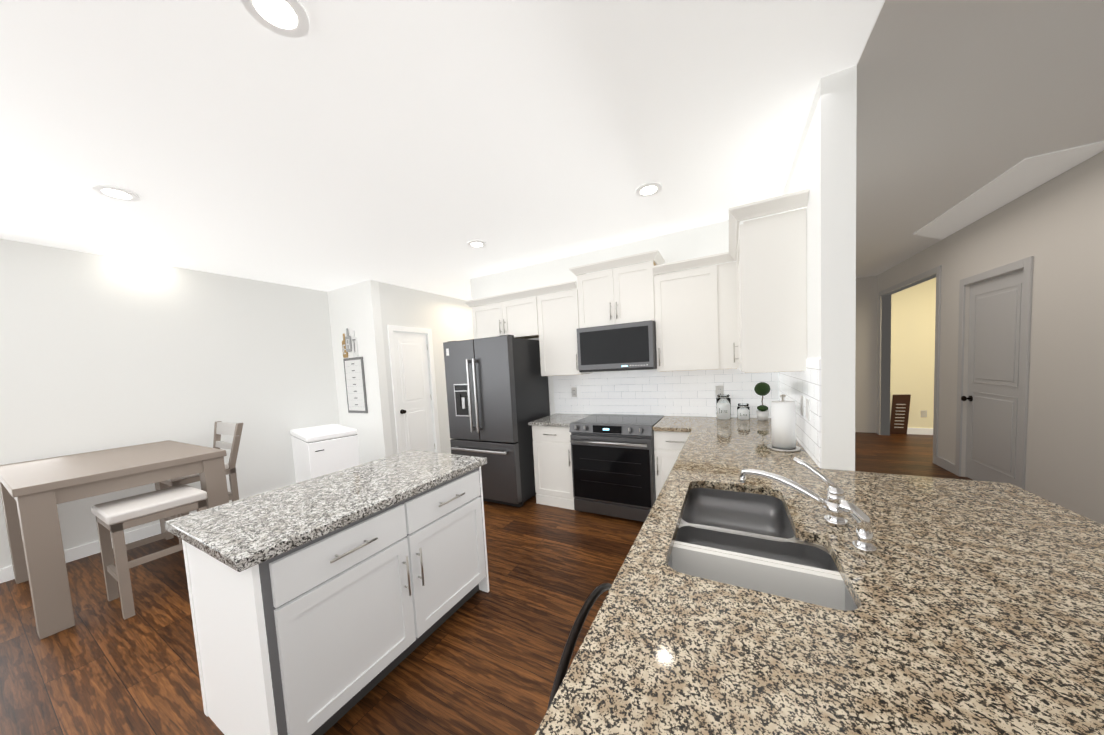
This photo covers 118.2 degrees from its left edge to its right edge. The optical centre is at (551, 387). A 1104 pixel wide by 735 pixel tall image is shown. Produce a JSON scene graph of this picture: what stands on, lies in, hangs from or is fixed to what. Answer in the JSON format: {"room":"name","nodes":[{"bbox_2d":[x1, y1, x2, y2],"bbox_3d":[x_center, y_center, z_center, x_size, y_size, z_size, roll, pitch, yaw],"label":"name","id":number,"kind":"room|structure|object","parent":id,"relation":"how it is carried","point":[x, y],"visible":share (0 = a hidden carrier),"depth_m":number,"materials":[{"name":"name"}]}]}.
{"room":"dining room and kitchen","nodes":[
{"label":"dining room and kitchen","id":0,"kind":"room"},
{"bbox_2d":[0,238,339,568],"bbox_3d":[-4.820,0.227,2.226,0.120,2.800,6.610,-1,4,28],"label":"wall","id":1,"kind":"structure","parent":0,"point":[98,352],"depth_m":3.38,"materials":[{"name":"white paint"}]},
{"bbox_2d":[0,523,160,582],"bbox_3d":[-4.688,1.566,2.279,0.016,0.110,6.370,-1,4,28],"label":"baseboard","id":2,"kind":"structure","parent":1,"relation":"attached to","point":[71,554],"depth_m":3.05,"materials":[{"name":"white wood"}]},
{"bbox_2d":[327,280,392,463],"bbox_3d":[-2.784,-0.046,4.803,1.030,2.800,0.120,-1,4,28],"label":"wall","id":3,"kind":"structure","parent":0,"point":[356,307],"depth_m":4.62,"materials":[{"name":"white paint"}]},
{"bbox_2d":[342,328,358,357],"bbox_3d":[-2.906,-0.642,4.728,0.352,0.410,0.029,-1,4,28],"label":"boards","id":4,"kind":"object","parent":3,"relation":"attached to","point":[347,346],"visible":1,"depth_m":4.71,"materials":[{"name":"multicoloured wood"}]},
{"bbox_2d":[343,357,367,412],"bbox_3d":[-2.824,-0.033,4.744,0.445,0.795,0.024,-1,4,28],"label":"frame","id":5,"kind":"object","parent":3,"relation":"attached to","point":[355,385],"visible":1,"depth_m":4.72,"materials":[{"name":"grey"}]},
{"bbox_2d":[378,281,473,454],"bbox_3d":[-1.764,-0.161,5.742,0.120,2.800,2.510,-1,4,28],"label":"wall","id":6,"kind":"structure","parent":0,"point":[444,318],"depth_m":5.36,"materials":[{"name":"white paint"}]},
{"bbox_2d":[393,332,434,451],"bbox_3d":[-2.075,0.228,5.042,0.111,2.123,0.614,-1,4,28],"label":"pantry door","id":7,"kind":"structure","parent":6,"relation":"in","point":[412,372],"depth_m":5.03,"materials":[{"name":"white wood"}]},
{"bbox_2d":[387,325,440,452],"bbox_3d":[-2.115,0.195,5.058,0.138,2.215,0.770,-1,4,28],"label":"door frame","id":8,"kind":"structure","parent":6,"relation":"attached to","point":[393,328],"depth_m":4.93,"materials":[{"name":"white wood"}]},
{"bbox_2d":[0,432,971,734],"bbox_3d":[0.676,1.355,2.392,10.100,0.060,11.900,-1,4,28],"label":"floor","id":9,"kind":"structure","parent":0,"point":[478,662],"depth_m":1.90,"materials":[{"name":"brown wood"}]},
{"bbox_2d":[0,440,228,639],"bbox_3d":[-3.587,1.053,2.745,1.450,0.955,0.950,-1,4,28],"label":"dining table","id":10,"kind":"object","parent":9,"relation":"on","point":[34,493],"visible":0.73,"depth_m":2.29,"materials":[{"name":"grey wood"}]},
{"bbox_2d":[91,484,206,619],"bbox_3d":[-2.931,1.162,2.451,0.480,0.705,0.465,-1,4,28],"label":"bench","id":11,"kind":"object","parent":9,"relation":"on","point":[116,518],"visible":0.9,"depth_m":2.33,"materials":[{"name":"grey wood"}]},
{"bbox_2d":[158,421,242,543],"bbox_3d":[-3.567,0.940,3.376,0.601,1.100,0.534,-1,4,28],"label":"dining chair","id":12,"kind":"object","parent":9,"relation":"on","point":[227,428],"visible":0.42,"depth_m":3.41,"materials":[{"name":"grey wood"}]},
{"bbox_2d":[290,424,359,482],"bbox_3d":[-2.959,0.969,4.334,0.954,0.855,0.550,0,5,42],"label":"chest freezer","id":13,"kind":"object","parent":9,"relation":"on","point":[321,450],"visible":0.67,"depth_m":4.04,"materials":[{"name":"white metal"}]},
{"bbox_2d":[182,462,488,734],"bbox_3d":[-1.021,1.007,1.855,0.759,0.885,1.212,-1,4,28],"label":"kitchen island","id":14,"kind":"object","parent":9,"relation":"on","point":[321,605],"depth_m":1.41,"materials":[{"name":"white wood"}]},
{"bbox_2d":[164,450,486,573],"bbox_3d":[-1.061,0.545,1.823,0.746,0.042,1.276,-1,4,28],"label":"island countertop","id":15,"kind":"structure","parent":14,"relation":"on","point":[235,535],"depth_m":1.51,"materials":[{"name":"grey stone"}]},
{"bbox_2d":[443,335,549,506],"bbox_3d":[-0.629,0.357,3.998,0.913,1.867,0.897,-1,4,28],"label":"refrigerator","id":16,"kind":"object","parent":9,"relation":"on","point":[497,388],"visible":0.9,"depth_m":3.62,"materials":[{"name":"black metal"}]},
{"bbox_2d":[530,425,573,509],"bbox_3d":[0.158,0.820,3.801,0.485,0.885,0.619,-1,4,28],"label":"base cabinet","id":17,"kind":"object","parent":9,"relation":"on","point":[551,445],"depth_m":3.54,"materials":[{"name":"white wood"}]},
{"bbox_2d":[528,413,591,428],"bbox_3d":[0.117,0.363,3.761,0.506,0.035,0.654,-1,4,28],"label":"countertop","id":18,"kind":"structure","parent":17,"relation":"on","point":[562,421],"depth_m":3.63,"materials":[{"name":"beige stone"}]},
{"bbox_2d":[547,583,611,709],"bbox_3d":[0.309,1.003,0.791,0.459,0.887,0.570,-1,4,28],"label":"bar stool","id":19,"kind":"object","parent":9,"relation":"on","point":[594,595],"visible":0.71,"depth_m":0.78,"materials":[{"name":"grey metal"}]},
{"bbox_2d":[569,414,663,521],"bbox_3d":[0.697,0.793,3.430,0.810,0.928,0.741,-1,4,28],"label":"range","id":20,"kind":"object","parent":9,"relation":"on","point":[613,465],"visible":0.94,"depth_m":3.15,"materials":[{"name":"black metal"}]},
{"bbox_2d":[652,429,691,492],"bbox_3d":[1.248,0.800,3.191,0.385,0.885,0.660,-1,4,28],"label":"base cabinet","id":21,"kind":"object","parent":9,"relation":"on","point":[667,442],"depth_m":2.97,"materials":[{"name":"white wood"}]},
{"bbox_2d":[652,417,770,432],"bbox_3d":[1.505,0.336,3.014,1.020,0.035,0.654,-1,4,28],"label":"countertop","id":22,"kind":"structure","parent":21,"relation":"on","point":[666,422],"depth_m":2.97,"materials":[{"name":"beige stone"}]},
{"bbox_2d":[716,394,730,419],"bbox_3d":[1.653,0.183,3.182,0.124,0.230,0.124,-1,4,28],"label":"jar","id":23,"kind":"object","parent":22,"relation":"on","point":[723,411],"visible":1,"depth_m":3.15,"materials":[{"name":"clear glass"}]},
{"bbox_2d":[737,403,749,419],"bbox_3d":[1.800,0.222,3.107,0.104,0.145,0.104,-1,4,28],"label":"jar","id":24,"kind":"object","parent":22,"relation":"on","point":[743,414],"visible":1,"depth_m":3.08,"materials":[{"name":"clear glass"}]},
{"bbox_2d":[754,382,769,420],"bbox_3d":[1.908,0.122,2.994,0.124,0.347,0.124,-1,4,28],"label":"topiary plant","id":25,"kind":"object","parent":22,"relation":"on","point":[762,389],"visible":1,"depth_m":2.96,"materials":[{"name":"green plant"}]},
{"bbox_2d":[535,429,1103,734],"bbox_3d":[0.901,0.504,0.873,1.315,0.035,3.701,-1,4,28],"label":"countertop","id":26,"kind":"structure","parent":21,"relation":"on","point":[761,590],"depth_m":0.75,"materials":[{"name":"beige stone"}]},
{"bbox_2d":[767,395,800,451],"bbox_3d":[1.435,0.211,2.049,0.170,0.340,0.170,-1,4,28],"label":"paper towel holder","id":27,"kind":"object","parent":26,"relation":"on","point":[783,424],"visible":1,"depth_m":2.00,"materials":[{"name":"white paper"}]},
{"bbox_2d":[739,456,876,553],"bbox_3d":[0.850,0.366,1.147,0.341,0.209,0.291,-1,4,28],"label":"faucet","id":28,"kind":"object","parent":26,"relation":"on","point":[843,525],"depth_m":1.12,"materials":[{"name":"silver metal"}]},
{"bbox_2d":[890,394,910,433],"bbox_3d":[6.061,0.468,5.756,0.220,0.713,0.145,-1,4,28],"label":"sign","id":29,"kind":"object","parent":9,"relation":"on","point":[900,407],"visible":0.98,"depth_m":5.75,"materials":[{"name":"brown wood"}]},
{"bbox_2d":[0,0,1103,300],"bbox_3d":[0.523,-1.495,2.211,10.100,0.060,11.900,-1,4,28],"label":"ceiling","id":30,"kind":"structure","parent":0,"point":[416,144],"depth_m":1.73,"materials":[{"name":"white paint"}]},
{"bbox_2d":[92,184,139,200],"bbox_3d":[-2.850,-1.273,2.163,0.190,0.014,0.190,-1,4,28],"label":"recessed light","id":31,"kind":"object","parent":30,"relation":"in","point":[114,192],"visible":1,"depth_m":2.15,"materials":[{"name":"white plastic"}]},
{"bbox_2d":[241,0,309,37],"bbox_3d":[-0.957,-1.310,1.144,0.190,0.014,0.190,-1,4,28],"label":"recessed light","id":32,"kind":"object","parent":30,"relation":"in","point":[288,18],"visible":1,"depth_m":1.16,"materials":[{"name":"white plastic"}]},
{"bbox_2d":[467,240,485,247],"bbox_3d":[-0.765,-1.461,3.361,0.190,0.014,0.190,-1,4,28],"label":"recessed light","id":33,"kind":"object","parent":30,"relation":"in","point":[476,243],"visible":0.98,"depth_m":3.34,"materials":[{"name":"white plastic"}]},
{"bbox_2d":[635,182,661,196],"bbox_3d":[0.724,-1.485,2.479,0.190,0.014,0.190,-1,4,28],"label":"recessed light","id":34,"kind":"object","parent":30,"relation":"in","point":[648,189],"visible":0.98,"depth_m":2.46,"materials":[{"name":"white plastic"}]},
{"bbox_2d":[913,141,1103,239],"bbox_3d":[4.032,-1.708,3.166,0.420,0.011,2.120,-1,4,28],"label":"ceiling hatch","id":35,"kind":"object","parent":30,"relation":"attached to","point":[1022,177],"visible":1,"depth_m":2.73,"materials":[{"name":"white paint"}]},
{"bbox_2d":[471,213,777,416],"bbox_3d":[0.593,-0.171,3.901,3.715,2.800,0.120,-1,4,28],"label":"wall","id":36,"kind":"structure","parent":0,"point":[705,240],"depth_m":3.71,"materials":[{"name":"white paint"}]},
{"bbox_2d":[468,289,539,338],"bbox_3d":[-0.523,-0.875,4.175,0.975,0.517,0.329,-1,4,28],"label":"upper cabinet","id":37,"kind":"object","parent":36,"relation":"attached to","point":[517,318],"depth_m":4.00,"materials":[{"name":"white wood"}]},
{"bbox_2d":[536,281,591,375],"bbox_3d":[0.146,-0.649,3.837,0.510,0.997,0.329,-1,4,28],"label":"upper cabinet","id":38,"kind":"object","parent":36,"relation":"attached to","point":[558,314],"depth_m":3.69,"materials":[{"name":"white wood"}]},
{"bbox_2d":[576,250,659,327],"bbox_3d":[0.706,-0.975,3.507,0.795,0.642,0.329,-1,4,28],"label":"upper cabinet","id":39,"kind":"object","parent":36,"relation":"attached to","point":[627,294],"depth_m":3.33,"materials":[{"name":"white wood"}]},
{"bbox_2d":[577,320,656,371],"bbox_3d":[0.712,-0.416,3.499,0.783,0.463,0.426,-1,4,28],"label":"microwave","id":40,"kind":"object","parent":39,"relation":"attached to","point":[623,346],"visible":1,"depth_m":3.29,"materials":[{"name":"black metal"}]},
{"bbox_2d":[553,368,776,417],"bbox_3d":[1.062,0.026,3.594,2.344,0.554,0.007,-1,4,28],"label":"tile backsplash","id":41,"kind":"structure","parent":36,"relation":"attached to","point":[676,393],"depth_m":3.54,"materials":[{"name":"white tile"}]},
{"bbox_2d":[571,387,576,396],"bbox_3d":[0.269,0.055,4.013,0.074,0.120,0.008,-1,4,28],"label":"electrical outlet","id":42,"kind":"object","parent":41,"relation":"attached to","point":[573,391],"visible":1,"depth_m":4.01,"materials":[{"name":"white plastic"}]},
{"bbox_2d":[715,385,723,397],"bbox_3d":[1.658,0.038,3.266,0.074,0.120,0.008,-1,4,28],"label":"electrical outlet","id":43,"kind":"object","parent":41,"relation":"attached to","point":[719,389],"visible":0.71,"depth_m":3.26,"materials":[{"name":"white plastic"}]},
{"bbox_2d":[655,257,735,371],"bbox_3d":[1.384,-0.637,3.174,0.700,0.925,0.329,-1,4,28],"label":"upper cabinet","id":44,"kind":"object","parent":36,"relation":"attached to","point":[695,321],"depth_m":3.02,"materials":[{"name":"white wood"}]},
{"bbox_2d":[778,65,856,470],"bbox_3d":[1.772,-0.134,2.309,0.130,2.800,1.570,-1,4,28],"label":"wall","id":45,"kind":"structure","parent":0,"point":[823,169],"depth_m":1.60,"materials":[{"name":"white paint"}]},
{"bbox_2d":[736,189,808,372],"bbox_3d":[1.543,-0.632,2.392,0.330,0.997,0.935,-1,4,28],"label":"upper cabinet","id":46,"kind":"object","parent":45,"relation":"attached to","point":[746,312],"depth_m":1.98,"materials":[{"name":"white wood"}]},
{"bbox_2d":[777,359,820,467],"bbox_3d":[1.719,0.069,2.350,0.008,0.554,1.560,-1,4,28],"label":"tile backsplash","id":47,"kind":"structure","parent":45,"relation":"attached to","point":[792,384],"depth_m":1.92,"materials":[{"name":"white tile"}]},
{"bbox_2d":[801,396,803,415],"bbox_3d":[1.546,0.111,2.043,0.009,0.120,0.074,-1,4,28],"label":"switch plate","id":48,"kind":"object","parent":47,"relation":"attached to","point":[802,405],"visible":0.96,"depth_m":2.02,"materials":[{"name":"white plastic"}]},
{"bbox_2d":[806,398,809,420],"bbox_3d":[1.468,0.125,1.898,0.009,0.120,0.074,-1,4,28],"label":"switch plate","id":49,"kind":"object","parent":47,"relation":"attached to","point":[808,409],"visible":1,"depth_m":1.87,"materials":[{"name":"white plastic"}]},
{"bbox_2d":[855,276,935,432],"bbox_3d":[5.882,-0.584,5.920,3.955,2.800,0.120,-1,4,28],"label":"wall","id":50,"kind":"structure","parent":0,"point":[913,311],"depth_m":5.74,"materials":[{"name":"beige paint"}]},
{"bbox_2d":[907,428,932,434],"bbox_3d":[6.822,0.744,5.461,1.930,0.110,0.016,-1,4,28],"label":"baseboard","id":51,"kind":"structure","parent":50,"relation":"attached to","point":[921,431],"depth_m":5.70,"materials":[{"name":"white wood"}]},
{"bbox_2d":[921,410,926,416],"bbox_3d":[6.388,0.448,5.672,0.075,0.120,0.006,-1,4,28],"label":"outlet","id":52,"kind":"object","parent":50,"relation":"attached to","point":[923,413],"visible":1,"depth_m":5.67,"materials":[{"name":"white plastic"}]},
{"bbox_2d":[876,151,1103,524],"bbox_3d":[3.145,-0.114,0.828,0.120,2.800,11.480,-1,4,28],"label":"wall","id":53,"kind":"structure","parent":0,"point":[1054,227],"depth_m":2.69,"materials":[{"name":"grey paint"}]},
{"bbox_2d":[936,456,954,473],"bbox_3d":[4.817,0.943,4.036,0.016,0.110,0.404,-1,4,28],"label":"baseboard","id":54,"kind":"structure","parent":53,"relation":"attached to","point":[941,462],"depth_m":4.03,"materials":[{"name":"white wood"}]},
{"bbox_2d":[878,256,1033,489],"bbox_3d":[5.015,-0.283,4.324,0.138,2.495,3.300,-1,4,28],"label":"trim","id":55,"kind":"structure","parent":53,"relation":"attached to","point":[1026,264],"depth_m":3.76,"materials":[{"name":"grey wood"}]},
{"bbox_2d":[961,269,1023,485],"bbox_3d":[4.445,-0.026,3.346,0.112,2.143,0.835,-1,4,28],"label":"hall door","id":56,"kind":"structure","parent":53,"relation":"in","point":[995,327],"depth_m":3.32,"materials":[{"name":"grey wood"}]}
]}

